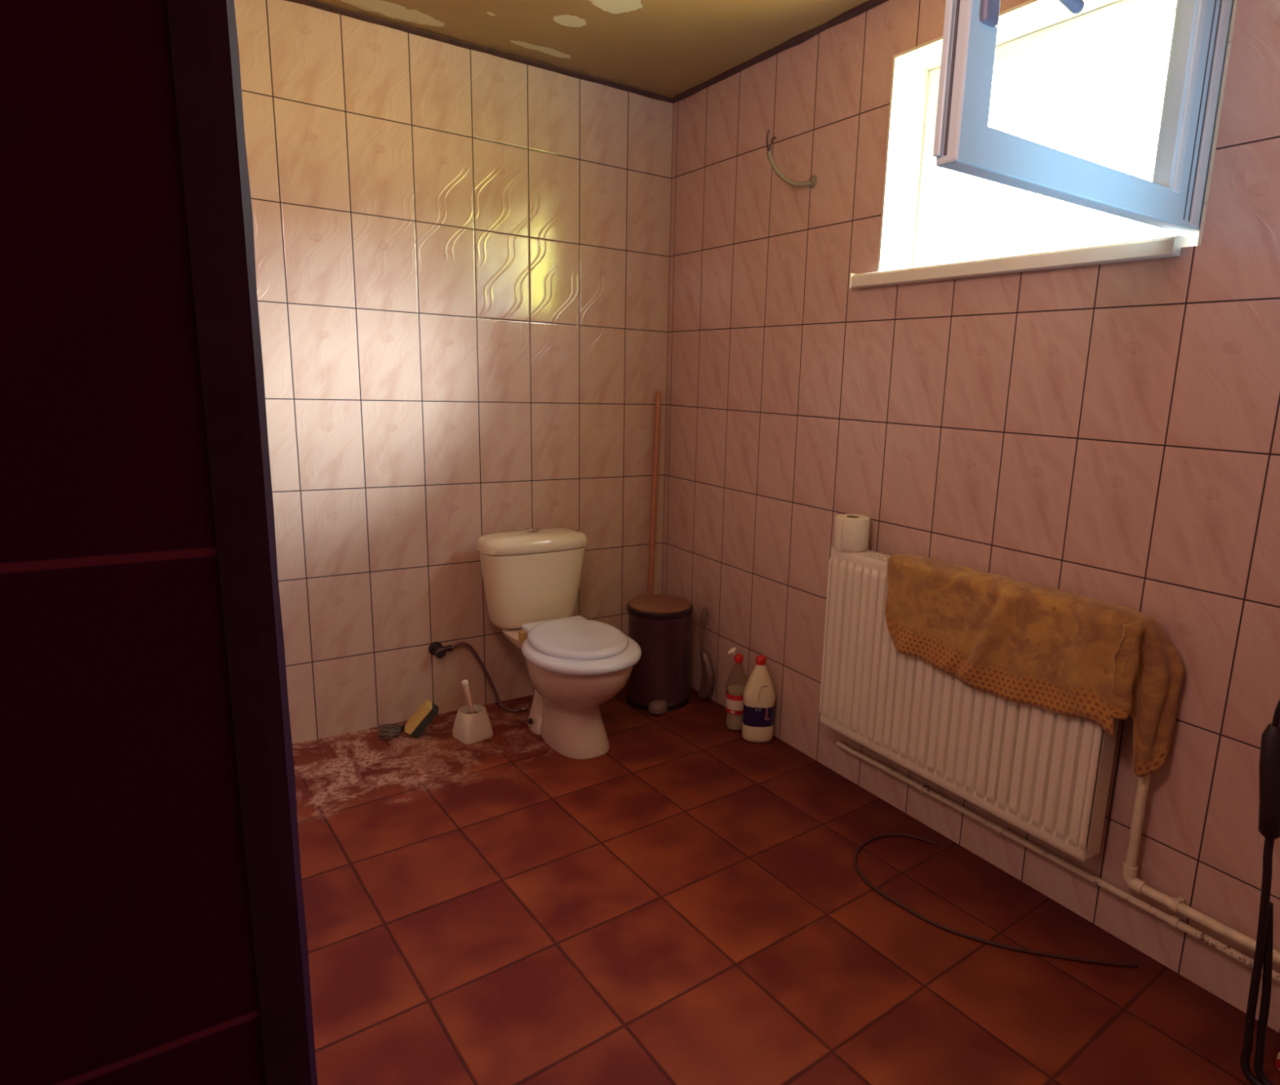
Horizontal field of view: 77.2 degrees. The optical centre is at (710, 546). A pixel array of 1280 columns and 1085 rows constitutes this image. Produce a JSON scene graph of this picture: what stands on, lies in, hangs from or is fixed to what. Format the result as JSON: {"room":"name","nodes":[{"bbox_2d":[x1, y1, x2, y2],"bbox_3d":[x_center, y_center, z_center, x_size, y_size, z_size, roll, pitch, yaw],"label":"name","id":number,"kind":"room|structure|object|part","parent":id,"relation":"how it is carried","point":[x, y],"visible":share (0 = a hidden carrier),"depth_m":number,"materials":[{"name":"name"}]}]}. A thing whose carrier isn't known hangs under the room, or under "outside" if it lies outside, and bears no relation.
{"room":"bathroom","nodes":[
{"label":"bathroom","id":0,"kind":"room"},
{"bbox_2d":[0,0,266,1084],"bbox_3d":[-0.635,0.027,0.259,0.852,2.335,0.120,-6,14,-35],"label":"door","id":1,"kind":"structure","parent":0,"point":[126,952],"depth_m":0.41,"materials":[{"name":"brown wood"}]},
{"bbox_2d":[165,0,317,1084],"bbox_3d":[-0.291,-0.009,0.492,0.030,2.335,0.128,-6,14,-35],"label":"trim","id":2,"kind":"structure","parent":1,"relation":"attached to","point":[204,49],"depth_m":0.44,"materials":[{"name":"brown wood"}]},
{"bbox_2d":[234,0,673,743],"bbox_3d":[-1.305,-0.498,2.687,3.000,2.335,0.200,-6,14,-35],"label":"wall","id":3,"kind":"structure","parent":0,"point":[462,255],"depth_m":2.80,"materials":[{"name":"pink tile"}]},
{"bbox_2d":[428,641,452,657],"bbox_3d":[-0.991,0.384,2.948,0.076,0.052,0.069,-6,14,-35],"label":"angle valve","id":4,"kind":"object","parent":3,"relation":"attached to","point":[435,648],"visible":1,"depth_m":2.95,"materials":[{"name":"metal"}]},
{"bbox_3d":[-0.988,0.389,2.923,0.038,0.036,0.024,-6,14,-35],"label":"valve knob","id":5,"kind":"part","parent":4,"relation":"part of","materials":[{"name":"metal"}]},
{"bbox_2d":[284,0,674,103],"bbox_3d":[-1.200,-1.612,2.363,2.600,0.016,0.024,-6,14,-35],"label":"trim","id":6,"kind":"structure","parent":3,"relation":"attached to","point":[315,4],"depth_m":2.65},
{"bbox_2d":[313,0,869,97],"bbox_3d":[-0.332,-1.389,1.143,3.000,0.100,3.450,-6,14,-35],"label":"ceiling","id":7,"kind":"structure","parent":0,"point":[668,48],"depth_m":2.48,"materials":[{"name":"paint"}]},
{"bbox_2d":[292,681,1279,1084],"bbox_3d":[-0.417,0.994,1.635,3.000,0.100,3.450,-6,14,-35],"label":"floor","id":8,"kind":"structure","parent":0,"point":[686,901],"depth_m":1.87,"materials":[{"name":"tile"}]},
{"bbox_2d":[377,723,400,738],"bbox_3d":[-1.133,0.649,2.820,0.080,0.038,0.062,-6,14,-35],"label":"wire wool","id":9,"kind":"object","parent":8,"relation":"on","point":[389,731],"visible":1,"depth_m":2.81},
{"bbox_2d":[400,724,404,731],"bbox_3d":[-1.095,0.654,2.887,0.049,0.013,0.061,-6,14,-35],"label":"scrap","id":10,"kind":"object","parent":8,"relation":"on","point":[402,727],"visible":0.19,"depth_m":2.87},
{"bbox_2d":[404,698,438,738],"bbox_3d":[-1.024,0.611,2.833,0.115,0.123,0.063,-2,12,-17],"label":"sponge","id":11,"kind":"object","parent":8,"relation":"on","point":[428,711],"visible":1,"depth_m":2.81,"materials":[{"name":"yellow"}]},
{"bbox_2d":[452,679,493,744],"bbox_3d":[-0.845,0.572,2.833,0.112,0.212,0.112,13,16,42],"label":"toilet brush","id":12,"kind":"object","parent":8,"relation":"on","point":[472,724],"visible":1,"depth_m":2.81,"materials":[{"name":"beige plastic"}]},
{"bbox_3d":[-0.854,0.537,2.823,0.040,0.127,0.021,0,12,-9],"label":"handle","id":13,"kind":"part","parent":12,"relation":"part of","materials":[{"name":"plastic"}]},
{"bbox_2d":[452,641,521,712],"bbox_3d":[-0.849,0.494,3.034,0.257,0.280,0.052,0,12,-8],"label":"hose","id":14,"kind":"object","parent":8,"relation":"on","point":[460,643],"visible":1,"depth_m":3.05,"materials":[{"name":"black rubber"}]},
{"bbox_2d":[520,704,528,711],"bbox_3d":[-0.715,0.622,3.073,0.030,0.024,0.025,-6,14,-35],"label":"fitting","id":15,"kind":"object","parent":8,"relation":"on","point":[525,708],"visible":1,"depth_m":3.07,"materials":[{"name":"silver metal"}]},
{"bbox_2d":[476,527,641,759],"bbox_3d":[-0.511,0.334,2.784,0.396,0.723,0.700,-6,14,-35],"label":"toilet","id":16,"kind":"object","parent":8,"relation":"on","point":[531,576],"visible":1,"depth_m":2.78,"materials":[{"name":"ceramic"}]},
{"bbox_3d":[-0.645,-0.024,2.922,0.395,0.057,0.194,-6,14,-35],"label":"cistern lid","id":17,"kind":"part","parent":16,"relation":"part of","materials":[{"name":"beige ceramic"}]},
{"bbox_2d":[527,688,542,734],"bbox_3d":[-0.578,0.521,2.939,0.180,0.289,0.212,-6,14,-35],"label":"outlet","id":18,"kind":"object","parent":16,"relation":"attached to","point":[535,718],"depth_m":2.91,"materials":[{"name":"ceramic"}]},
{"bbox_3d":[-0.448,0.311,2.703,0.321,0.035,0.389,-6,14,-35],"label":"seat lid","id":19,"kind":"part","parent":16,"relation":"part of","materials":[{"name":"white plastic"}]},
{"bbox_3d":[-0.451,0.531,2.752,0.340,0.352,0.459,-6,14,-35],"label":"bowl","id":20,"kind":"part","parent":16,"relation":"part of","materials":[{"name":"ceramic"}]},
{"bbox_3d":[-0.432,0.345,2.686,0.380,0.042,0.448,-6,14,-35],"label":"seat","id":21,"kind":"part","parent":16,"relation":"part of","materials":[{"name":"white plastic"}]},
{"bbox_2d":[647,390,661,594],"bbox_3d":[-0.254,-0.030,3.345,0.185,1.225,0.104,-6,14,-35],"label":"broom","id":22,"kind":"object","parent":8,"relation":"on","point":[658,394],"visible":0.32,"depth_m":3.33,"materials":[{"name":"brown wood"}]},
{"bbox_2d":[626,594,693,714],"bbox_3d":[-0.198,0.414,3.187,0.262,0.423,0.286,-6,14,-35],"label":"pedal bin","id":23,"kind":"object","parent":8,"relation":"on","point":[658,683],"visible":1,"depth_m":3.10,"materials":[{"name":"black plastic"}]},
{"bbox_3d":[-0.198,0.217,3.156,0.248,0.025,0.248,-6,14,-35],"label":"lid","id":24,"kind":"part","parent":23,"relation":"part of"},
{"bbox_2d":[697,607,713,698],"bbox_3d":[-0.011,0.430,3.174,0.039,0.370,0.087,-6,14,-35],"label":"dustpan","id":25,"kind":"object","parent":8,"relation":"on","point":[707,673],"visible":1,"depth_m":3.17,"materials":[{"name":"plastic"}]},
{"bbox_3d":[-0.027,0.336,3.183,0.039,0.191,0.020,-6,14,-35],"label":"handle","id":26,"kind":"part","parent":25,"relation":"part of","materials":[{"name":"plastic"}]},
{"bbox_2d":[724,647,747,731],"bbox_3d":[0.102,0.526,2.963,0.084,0.316,0.084,-6,14,-35],"label":"spray bottle","id":27,"kind":"object","parent":8,"relation":"on","point":[734,695],"visible":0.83,"depth_m":2.94,"materials":[{"name":"clear plastic"}]},
{"bbox_2d":[742,654,775,742],"bbox_3d":[0.178,0.545,2.882,0.117,0.317,0.096,1,12,-3],"label":"bottle","id":28,"kind":"object","parent":8,"relation":"on","point":[758,695],"visible":1,"depth_m":2.85,"materials":[{"name":"white plastic"}]},
{"bbox_2d":[853,832,1137,968],"bbox_3d":[0.652,0.901,2.003,0.316,0.010,0.695,-6,14,-35],"label":"cord","id":29,"kind":"object","parent":8,"relation":"on","point":[889,834],"visible":1,"depth_m":1.90,"materials":[{"name":"black rubber"}]},
{"bbox_2d":[1275,1051,1279,1070],"bbox_3d":[1.161,1.002,1.532,0.085,0.035,0.100,-6,14,-35],"label":"paper packet","id":30,"kind":"object","parent":8,"relation":"on","point":[1277,1061],"visible":1,"depth_m":1.54,"materials":[{"name":"red paper"}]},
{"bbox_2d":[662,0,1279,1032],"bbox_3d":[0.830,-0.302,2.103,0.200,2.335,3.250,-6,14,-35],"label":"wall","id":31,"kind":"structure","parent":0,"point":[1108,433],"depth_m":2.08,"materials":[{"name":"pink tile"}]},
{"bbox_2d":[671,0,888,102],"bbox_3d":[0.720,-1.445,1.885,0.024,0.016,3.050,-6,14,-35],"label":"trim","id":32,"kind":"structure","parent":31,"relation":"attached to","point":[798,39],"depth_m":2.55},
{"bbox_2d":[765,129,817,188],"bbox_3d":[0.257,-1.222,2.517,0.166,0.170,0.030,3,12,6],"label":"stub","id":33,"kind":"object","parent":31,"relation":"attached to","point":[811,183],"visible":1,"depth_m":2.52,"materials":[{"name":"plastic"}]},
{"bbox_2d":[818,546,1119,862],"bbox_3d":[0.676,0.370,2.155,0.109,0.584,0.995,-6,14,-35],"label":"radiator","id":34,"kind":"object","parent":31,"relation":"attached to","point":[1046,774],"visible":0.62,"depth_m":2.12,"materials":[{"name":"metal"}]},
{"bbox_2d":[833,514,870,551],"bbox_3d":[0.429,-0.043,2.420,0.106,0.098,0.104,-6,14,-35],"label":"toilet roll","id":35,"kind":"object","parent":34,"relation":"on","point":[851,531],"visible":1,"depth_m":2.38,"materials":[{"name":"paper"}]},
{"bbox_2d":[831,546,889,562],"bbox_3d":[0.656,0.082,2.114,0.064,0.006,0.899,-6,14,-35],"label":"grille","id":36,"kind":"object","parent":34,"relation":"attached to","point":[867,556],"depth_m":2.36,"materials":[{"name":"metal"}]},
{"bbox_2d":[884,553,1184,777],"bbox_3d":[0.748,0.264,1.996,0.147,0.364,0.765,-6,14,-35],"label":"towel","id":37,"kind":"object","parent":34,"relation":"on","point":[1097,662],"visible":1,"depth_m":1.87,"materials":[{"name":"orange fabric"}]},
{"bbox_3d":[0.668,0.363,2.189,0.012,0.560,0.893,-6,14,-35],"label":"panel","id":38,"kind":"part","parent":34,"relation":"part of","materials":[{"name":"metal"}]},
{"bbox_3d":[0.906,0.445,1.814,0.058,0.572,0.003,-6,14,-35],"label":"panel","id":39,"kind":"part","parent":34,"relation":"part of","materials":[{"name":"metal"}]},
{"bbox_2d":[848,0,1238,289],"bbox_3d":[0.515,-0.957,1.775,0.981,0.617,1.025,-6,14,-35],"label":"window","id":40,"kind":"structure","parent":31,"relation":"in","point":[941,86],"depth_m":1.59,"materials":[{"name":"white plastic"}]},
{"bbox_3d":[0.412,-0.820,1.161,0.032,0.110,0.012,-6,14,-35],"label":"handle plate","id":41,"kind":"part","parent":40,"relation":"part of","materials":[{"name":"plastic"}]},
{"bbox_3d":[0.756,-0.714,2.059,0.168,0.040,0.928,-6,14,-35],"label":"sill","id":42,"kind":"part","parent":40,"relation":"part of","materials":[{"name":"white plastic"}]},
{"bbox_3d":[0.893,-1.010,2.016,0.060,0.567,0.878,-6,14,-35],"label":"frame","id":43,"kind":"part","parent":40,"relation":"part of","materials":[{"name":"white plastic"}]},
{"bbox_3d":[0.486,-0.819,1.178,0.164,0.030,0.052,-6,14,-35],"label":"handle lever","id":44,"kind":"part","parent":40,"relation":"part of","materials":[{"name":"plastic"}]},
{"bbox_3d":[0.700,-0.884,1.387,0.813,0.546,0.042,-6,14,-35],"label":"sash","id":45,"kind":"part","parent":40,"relation":"part of","materials":[{"name":"plastic"}]},
{"bbox_2d":[835,740,1279,982],"bbox_3d":[0.966,0.813,1.871,0.032,0.036,1.890,-6,14,-35],"label":"pipe","id":46,"kind":"object","parent":31,"relation":"attached to","point":[1175,922],"visible":1,"depth_m":1.96,"materials":[{"name":"white metal"}]},
{"bbox_2d":[1240,699,1279,1084],"bbox_3d":[1.126,0.548,1.451,0.205,0.957,0.215,-6,14,-35],"label":"power cord","id":47,"kind":"object","parent":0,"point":[1268,825],"visible":1,"depth_m":1.47,"materials":[{"name":"black plastic"}]},
{"bbox_3d":[1.052,0.765,1.441,0.019,0.532,0.163,-6,14,-35],"label":"cord","id":48,"kind":"part","parent":47,"relation":"part of","materials":[{"name":"black plastic"}]},
{"bbox_3d":[1.069,0.850,1.451,0.019,0.363,0.168,-6,14,-35],"label":"cord","id":49,"kind":"part","parent":47,"relation":"part of","materials":[{"name":"black plastic"}]},
{"bbox_3d":[1.139,0.209,1.373,0.265,0.262,0.040,4,12,9],"label":"cord","id":50,"kind":"part","parent":47,"relation":"part of","materials":[{"name":"black plastic"}]},
{"bbox_3d":[0.556,0.103,0.091,2.600,2.335,0.200,-6,14,-35],"label":"wall","id":51,"kind":"structure","parent":0,"visible":0},
{"bbox_2d":[1121,773,1279,964],"bbox_3d":[1.240,0.625,1.433,0.046,0.500,0.946,-6,14,-35],"label":"pipe","id":52,"kind":"object","parent":51,"relation":"attached to","point":[1129,870],"visible":0.73,"depth_m":1.78,"materials":[{"name":"white metal"}]}
]}

